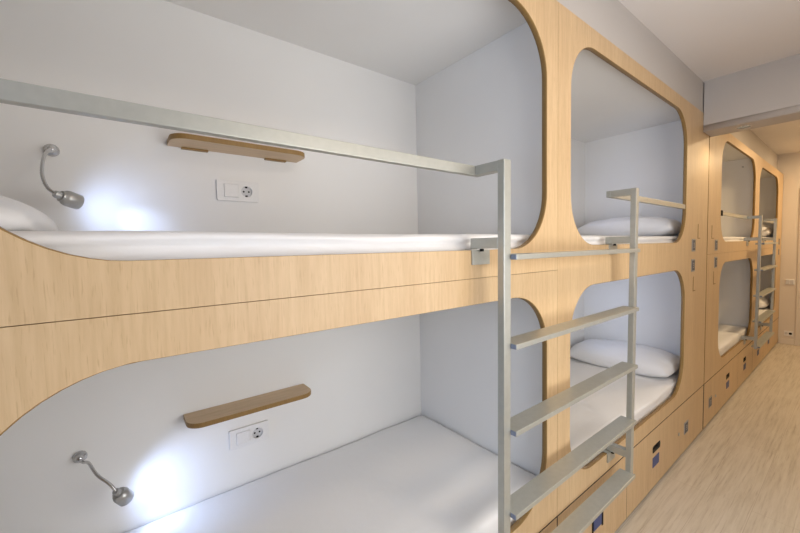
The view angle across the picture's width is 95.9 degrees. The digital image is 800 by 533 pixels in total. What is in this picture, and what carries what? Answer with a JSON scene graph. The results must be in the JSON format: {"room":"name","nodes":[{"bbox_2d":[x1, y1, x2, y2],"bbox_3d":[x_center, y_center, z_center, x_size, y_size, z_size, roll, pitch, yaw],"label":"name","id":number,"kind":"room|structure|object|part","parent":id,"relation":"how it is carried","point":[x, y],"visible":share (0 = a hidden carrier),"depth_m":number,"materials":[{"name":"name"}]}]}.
{"room":"dormitory","nodes":[
{"label":"dormitory","id":0,"kind":"room"},
{"bbox_2d":[557,0,777,168],"bbox_3d":[2.001,-1.188,2.499,7.910,0.268,0.136,-3,4,-38],"label":"wall","id":1,"kind":"structure","parent":0,"point":[611,19],"depth_m":1.84,"materials":[{"name":"white paint"}]},
{"bbox_2d":[615,343,799,532],"bbox_3d":[1.976,1.308,2.187,8.770,0.080,2.300,-3,4,-38],"label":"floor","id":2,"kind":"structure","parent":0,"point":[740,473],"depth_m":2.23,"materials":[{"name":"brown wood"}]},
{"bbox_2d":[0,0,557,532],"bbox_3d":[-0.463,0.226,1.050,2.069,2.300,0.805,-3,4,-38],"label":"capsule","id":3,"kind":"object","parent":2,"relation":"on","point":[106,360],"visible":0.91,"depth_m":1.29,"materials":[{"name":"brown wood"}]},
{"bbox_2d":[40,144,83,208],"bbox_3d":[-0.973,-0.260,1.014,0.187,0.203,0.078,1,3,32],"label":"reading lamp","id":4,"kind":"object","parent":3,"relation":"attached to","point":[70,199],"visible":1,"depth_m":0.98,"materials":[{"name":"silver metal"}]},
{"bbox_2d":[72,450,133,505],"bbox_3d":[-0.915,0.648,1.095,0.214,0.138,0.066,0,3,14],"label":"reading lamp","id":5,"kind":"object","parent":3,"relation":"attached to","point":[122,496],"visible":1,"depth_m":1.07,"materials":[{"name":"silver metal"}]},
{"bbox_2d":[167,133,304,162],"bbox_3d":[-0.586,-0.434,1.343,0.466,0.024,0.125,-3,4,-38],"label":"wall shelf","id":6,"kind":"object","parent":3,"relation":"attached to","point":[191,142],"visible":1,"depth_m":1.30,"materials":[{"name":"brown wood"}]},
{"bbox_2d":[216,179,258,202],"bbox_3d":[-0.623,-0.290,1.390,0.151,0.078,0.012,-3,4,-38],"label":"socket plate","id":7,"kind":"object","parent":3,"relation":"attached to","point":[227,190],"visible":1,"depth_m":1.38,"materials":[{"name":"white plastic"}]},
{"bbox_2d":[224,183,238,197],"bbox_3d":[-0.643,-0.289,1.375,0.050,0.048,0.012,-3,4,-38],"label":"rocker switch","id":8,"kind":"object","parent":7,"relation":"attached to","point":[231,190],"depth_m":1.37,"materials":[{"name":"white plastic"}]},
{"bbox_2d":[183,384,310,428],"bbox_3d":[-0.567,0.537,1.397,0.456,0.024,0.118,-3,4,-38],"label":"wall shelf","id":9,"kind":"object","parent":3,"relation":"attached to","point":[232,410],"visible":1,"depth_m":1.36,"materials":[{"name":"brown wood"}]},
{"bbox_2d":[229,420,268,450],"bbox_3d":[-0.601,0.674,1.442,0.149,0.077,0.012,-3,4,-38],"label":"socket plate","id":10,"kind":"object","parent":3,"relation":"attached to","point":[244,436],"visible":1,"depth_m":1.44,"materials":[{"name":"white plastic"}]},
{"bbox_2d":[236,430,249,445],"bbox_3d":[-0.620,0.675,1.427,0.050,0.047,0.012,-3,4,-38],"label":"rocker switch","id":11,"kind":"object","parent":10,"relation":"attached to","point":[242,436],"depth_m":1.42,"materials":[{"name":"white plastic"}]},
{"bbox_2d":[10,231,530,259],"bbox_3d":[-0.476,0.003,1.049,2.034,0.177,0.741,-3,4,-38],"label":"mattress","id":12,"kind":"object","parent":3,"relation":"on","point":[106,245],"visible":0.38,"depth_m":0.70,"materials":[{"name":"white fabric"}]},
{"bbox_2d":[0,195,58,230],"bbox_3d":[-1.017,-0.127,0.637,0.600,0.159,0.660,-4,4,-39],"label":"pillow","id":13,"kind":"object","parent":12,"relation":"on","point":[15,215],"visible":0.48,"depth_m":0.61,"materials":[{"name":"white fabric"}]},
{"bbox_3d":[-0.219,0.543,0.760,2.069,0.961,0.019,-3,4,-38],"label":"panel","id":14,"kind":"part","parent":3,"relation":"part of","materials":[{"name":"brown wood"}]},
{"bbox_3d":[-0.239,-0.425,0.710,2.069,0.975,0.019,-3,4,-38],"label":"panel","id":15,"kind":"part","parent":3,"relation":"part of","materials":[{"name":"brown wood"}]},
{"bbox_2d":[125,416,535,532],"bbox_3d":[-0.454,0.932,1.093,2.034,0.125,0.749,-3,4,-38],"label":"mattress","id":16,"kind":"object","parent":3,"relation":"on","point":[417,474],"visible":0.88,"depth_m":1.36,"materials":[{"name":"white fabric"}]},
{"bbox_2d":[0,78,684,532],"bbox_3d":[0.651,0.324,1.357,3.061,1.287,0.144,-3,4,-38],"label":"ladder","id":17,"kind":"object","parent":3,"relation":"attached to","point":[515,505],"visible":1,"depth_m":1.04,"materials":[{"name":"silver metal"}]},
{"bbox_3d":[-0.184,-0.259,0.762,1.070,0.028,0.019,-3,4,-38],"label":"guard rail","id":18,"kind":"part","parent":17,"relation":"part of","materials":[{"name":"silver metal"}]},
{"bbox_3d":[0.234,-0.030,1.091,0.078,0.048,0.032,-3,4,-38],"label":"mounting plate","id":19,"kind":"part","parent":17,"relation":"part of","materials":[{"name":"silver metal"}]},
{"bbox_3d":[0.258,-0.282,1.040,0.030,0.028,0.080,-3,4,-38],"label":"rail arm","id":20,"kind":"part","parent":17,"relation":"part of","materials":[{"name":"silver metal"}]},
{"bbox_3d":[0.299,0.348,1.036,0.031,1.287,0.031,-3,4,-38],"label":"post","id":21,"kind":"part","parent":17,"relation":"part of","materials":[{"name":"silver metal"}]},
{"bbox_3d":[0.982,0.884,1.704,0.078,0.048,0.032,-3,4,-38],"label":"mounting plate","id":22,"kind":"part","parent":17,"relation":"part of","materials":[{"name":"silver metal"}]},
{"bbox_3d":[0.962,-0.080,1.654,0.078,0.048,0.032,-3,4,-38],"label":"mounting plate","id":23,"kind":"part","parent":17,"relation":"part of","materials":[{"name":"silver metal"}]},
{"bbox_3d":[0.986,-0.326,1.604,0.030,0.028,0.080,-3,4,-38],"label":"rail arm","id":24,"kind":"part","parent":17,"relation":"part of","materials":[{"name":"silver metal"}]},
{"bbox_3d":[1.028,0.303,1.599,0.031,1.287,0.031,-3,4,-38],"label":"post","id":25,"kind":"part","parent":17,"relation":"part of","materials":[{"name":"silver metal"}]},
{"bbox_3d":[1.378,-0.354,1.969,1.099,0.028,0.019,-3,4,-38],"label":"guard rail","id":26,"kind":"part","parent":17,"relation":"part of","materials":[{"name":"silver metal"}]},
{"bbox_3d":[-0.490,-0.913,0.996,2.041,0.018,0.762,-3,4,-38],"label":"roof panel","id":27,"kind":"part","parent":3,"relation":"part of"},
{"bbox_3d":[0.340,0.170,1.689,0.013,2.288,0.778,-3,4,-38],"label":"panel","id":28,"kind":"part","parent":3,"relation":"part of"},
{"bbox_3d":[0.335,1.165,1.212,0.694,0.339,0.020,-3,4,-38],"label":"drawer","id":29,"kind":"part","parent":3,"relation":"part of","materials":[{"name":"brown wood"}]},
{"bbox_2d":[556,2,708,532],"bbox_3d":[1.179,0.126,2.320,2.085,2.300,0.805,-3,4,-38],"label":"capsule","id":30,"kind":"object","parent":2,"relation":"on","point":[620,126],"visible":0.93,"depth_m":2.35,"materials":[{"name":"brown wood"}]},
{"bbox_3d":[0.931,0.109,2.628,2.043,2.288,0.015,-3,4,-38],"label":"panel","id":31,"kind":"part","parent":30,"relation":"part of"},
{"bbox_3d":[0.879,1.132,1.633,0.668,0.339,0.020,-3,4,-38],"label":"drawer","id":32,"kind":"part","parent":30,"relation":"part of","materials":[{"name":"brown wood"}]},
{"bbox_2d":[570,357,678,464],"bbox_3d":[1.112,0.836,2.307,1.861,0.126,0.751,-3,4,-38],"label":"mattress","id":33,"kind":"object","parent":30,"relation":"on","point":[588,416],"visible":0.2,"depth_m":2.13,"materials":[{"name":"white fabric"}]},
{"bbox_2d":[570,339,679,376],"bbox_3d":[1.679,0.662,2.731,0.420,0.157,0.700,-6,5,-39],"label":"pillow","id":34,"kind":"object","parent":33,"relation":"on","point":[653,362],"visible":0.84,"depth_m":2.60,"materials":[{"name":"white fabric"}]},
{"bbox_3d":[1.146,-1.013,2.261,2.043,0.018,0.762,-3,4,-38],"label":"roof panel","id":35,"kind":"part","parent":30,"relation":"part of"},
{"bbox_2d":[581,235,677,244],"bbox_3d":[1.091,-0.092,2.262,1.863,0.176,0.744,-3,4,-38],"label":"mattress","id":36,"kind":"object","parent":30,"relation":"on","point":[591,239],"visible":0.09,"depth_m":1.99,"materials":[{"name":"white fabric"}]},
{"bbox_2d":[578,216,680,235],"bbox_3d":[1.703,-0.298,2.715,0.310,0.160,0.670,-5,5,-38],"label":"pillow","id":37,"kind":"object","parent":36,"relation":"on","point":[620,226],"visible":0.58,"depth_m":2.58,"materials":[{"name":"white fabric"}]},
{"bbox_3d":[1.839,0.079,2.848,0.013,2.288,0.778,-3,4,-38],"label":"panel","id":38,"kind":"part","parent":30,"relation":"part of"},
{"bbox_3d":[1.696,1.082,2.265,1.394,0.339,0.020,-3,4,-38],"label":"drawer","id":39,"kind":"part","parent":30,"relation":"part of","materials":[{"name":"brown wood"}]},
{"bbox_2d":[702,133,757,428],"bbox_3d":[2.747,0.030,3.533,1.883,2.300,0.805,-3,4,-38],"label":"capsule","id":40,"kind":"object","parent":2,"relation":"on","point":[732,188],"visible":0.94,"depth_m":3.45,"materials":[{"name":"brown wood"}]},
{"bbox_3d":[2.723,1.020,3.059,1.166,0.339,0.020,-3,4,-38],"label":"drawer","id":41,"kind":"part","parent":40,"relation":"part of","materials":[{"name":"brown wood"}]},
{"bbox_3d":[2.991,0.348,3.243,1.882,0.961,0.019,-3,4,-38],"label":"panel","id":42,"kind":"part","parent":40,"relation":"part of","materials":[{"name":"brown wood"}]},
{"bbox_3d":[2.971,-0.620,3.193,1.882,0.975,0.019,-3,4,-38],"label":"panel","id":43,"kind":"part","parent":40,"relation":"part of","materials":[{"name":"brown wood"}]},
{"bbox_2d":[718,324,747,355],"bbox_3d":[2.819,0.733,3.626,1.687,0.124,0.748,-3,4,-38],"label":"mattress","id":44,"kind":"object","parent":40,"relation":"on","point":[728,335],"visible":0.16,"depth_m":3.54,"materials":[{"name":"white fabric"}]},
{"bbox_3d":[2.714,-1.109,3.475,1.869,0.018,0.762,-3,4,-38],"label":"roof panel","id":45,"kind":"part","parent":40,"relation":"part of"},
{"bbox_2d":[723,237,747,241],"bbox_3d":[2.798,-0.196,3.582,1.688,0.176,0.743,-3,4,-38],"label":"mattress","id":46,"kind":"object","parent":40,"relation":"on","point":[726,239],"visible":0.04,"depth_m":3.37,"materials":[{"name":"white fabric"}]},
{"bbox_3d":[3.477,-0.021,4.115,0.013,2.288,0.778,-3,4,-38],"label":"panel","id":47,"kind":"part","parent":40,"relation":"part of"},
{"bbox_3d":[3.466,0.974,3.634,0.708,0.339,0.020,-3,4,-38],"label":"drawer","id":48,"kind":"part","parent":40,"relation":"part of","materials":[{"name":"brown wood"}]},
{"bbox_2d":[721,210,777,348],"bbox_3d":[3.741,0.132,3.747,2.957,1.294,0.144,-3,4,-38],"label":"ladder","id":49,"kind":"object","parent":40,"relation":"attached to","point":[758,343],"visible":0.99,"depth_m":3.54,"materials":[{"name":"silver metal"}]},
{"bbox_3d":[2.950,-0.449,3.185,1.074,0.028,0.019,-3,4,-38],"label":"guard rail","id":50,"kind":"part","parent":49,"relation":"part of","materials":[{"name":"silver metal"}]},
{"bbox_3d":[3.392,-0.473,3.465,0.030,0.028,0.080,-3,4,-38],"label":"rail arm","id":51,"kind":"part","parent":49,"relation":"part of","materials":[{"name":"silver metal"}]},
{"bbox_3d":[3.434,0.157,3.460,0.031,1.287,0.031,-3,4,-38],"label":"post","id":52,"kind":"part","parent":49,"relation":"part of","materials":[{"name":"silver metal"}]},
{"bbox_3d":[4.157,0.113,4.020,0.031,1.287,0.031,-3,4,-38],"label":"post","id":53,"kind":"part","parent":49,"relation":"part of","materials":[{"name":"silver metal"}]},
{"bbox_2d":[752,155,783,370],"bbox_3d":[4.219,-0.059,4.672,1.841,2.300,0.805,-3,4,-38],"label":"capsule","id":54,"kind":"object","parent":2,"relation":"on","point":[770,180],"visible":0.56,"depth_m":4.77,"materials":[{"name":"brown wood"}]},
{"bbox_3d":[4.011,0.941,4.056,0.656,0.339,0.020,-3,4,-38],"label":"drawer","id":55,"kind":"part","parent":54,"relation":"part of","materials":[{"name":"brown wood"}]},
{"bbox_2d":[759,306,769,321],"bbox_3d":[4.227,0.646,4.716,1.806,0.125,0.749,-3,4,-38],"label":"mattress","id":56,"kind":"object","parent":54,"relation":"on","point":[761,310],"visible":0.02,"depth_m":4.79,"materials":[{"name":"white fabric"}]},
{"bbox_2d":[759,297,769,307],"bbox_3d":[4.751,0.466,5.120,0.421,0.185,0.700,-3,4,-37],"label":"pillow","id":57,"kind":"object","parent":56,"relation":"on","point":[764,302],"visible":0.16,"depth_m":4.79,"materials":[{"name":"white fabric"}]},
{"bbox_3d":[4.191,-1.198,4.617,1.813,0.018,0.762,-3,4,-38],"label":"roof panel","id":58,"kind":"part","parent":54,"relation":"part of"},
{"bbox_3d":[4.463,0.258,4.381,1.841,0.961,0.019,-3,4,-38],"label":"panel","id":59,"kind":"part","parent":54,"relation":"part of","materials":[{"name":"brown wood"}]},
{"bbox_3d":[4.932,-0.109,5.241,0.013,2.288,0.778,-3,4,-38],"label":"panel","id":60,"kind":"part","parent":54,"relation":"part of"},
{"bbox_3d":[4.443,-0.710,4.331,1.841,0.975,0.019,-3,4,-38],"label":"panel","id":61,"kind":"part","parent":54,"relation":"part of","materials":[{"name":"brown wood"}]},
{"bbox_3d":[4.737,0.897,4.617,1.176,0.339,0.020,-3,4,-38],"label":"drawer","id":62,"kind":"part","parent":54,"relation":"part of","materials":[{"name":"brown wood"}]},
{"bbox_3d":[4.206,-0.282,4.671,1.806,0.176,0.744,-3,4,-38],"label":"mattress","id":63,"kind":"object","parent":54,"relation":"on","visible":0},
{"bbox_2d":[762,225,772,236],"bbox_3d":[4.731,-0.498,5.069,0.421,0.206,0.700,-3,4,-37],"label":"pillow","id":64,"kind":"object","parent":63,"relation":"on","point":[766,231],"visible":0.16,"depth_m":4.74,"materials":[{"name":"white fabric"}]},
{"bbox_2d":[618,0,799,154],"bbox_3d":[1.922,-1.328,2.050,8.770,0.180,2.300,-3,4,-38],"label":"ceiling","id":65,"kind":"structure","parent":0,"point":[713,39],"depth_m":1.90,"materials":[{"name":"paint"}]},
{"bbox_2d":[703,53,799,136],"bbox_3d":[2.551,-1.110,2.026,0.205,0.398,1.278,-3,4,-38],"label":"ceiling beam","id":66,"kind":"structure","parent":65,"relation":"attached to","point":[766,94],"depth_m":2.28,"materials":[{"name":"white paint"}]},
{"bbox_2d":[777,152,799,342],"bbox_3d":[5.377,-0.223,4.764,0.100,2.570,2.090,-3,4,-38],"label":"wall","id":67,"kind":"structure","parent":0,"point":[788,165],"depth_m":4.86,"materials":[{"name":"beige paint"}]},
{"bbox_2d":[778,338,794,344],"bbox_3d":[5.263,1.021,4.915,0.014,0.075,0.153,-3,4,-38],"label":"baseboard","id":68,"kind":"structure","parent":67,"relation":"attached to","point":[780,340],"depth_m":4.91,"materials":[{"name":"beige paint"}]},
{"bbox_2d":[784,330,792,336],"bbox_3d":[5.272,0.909,4.897,0.010,0.070,0.085,-3,4,-38],"label":"wall socket","id":69,"kind":"object","parent":67,"relation":"attached to","point":[786,333],"visible":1,"depth_m":4.89,"materials":[{"name":"white plastic"}]},
{"bbox_2d":[785,279,794,284],"bbox_3d":[5.255,0.208,4.863,0.012,0.070,0.085,-3,4,-38],"label":"wall switch","id":70,"kind":"object","parent":67,"relation":"attached to","point":[787,281],"visible":1,"depth_m":4.86,"materials":[{"name":"white plastic"}]},
{"bbox_2d":[795,213,799,345],"bbox_3d":[5.598,0.023,4.471,0.092,2.100,0.902,-3,4,-38],"label":"trim","id":71,"kind":"structure","parent":67,"relation":"attached to","point":[797,324],"depth_m":4.81,"materials":[{"name":"beige paint"}]}
]}

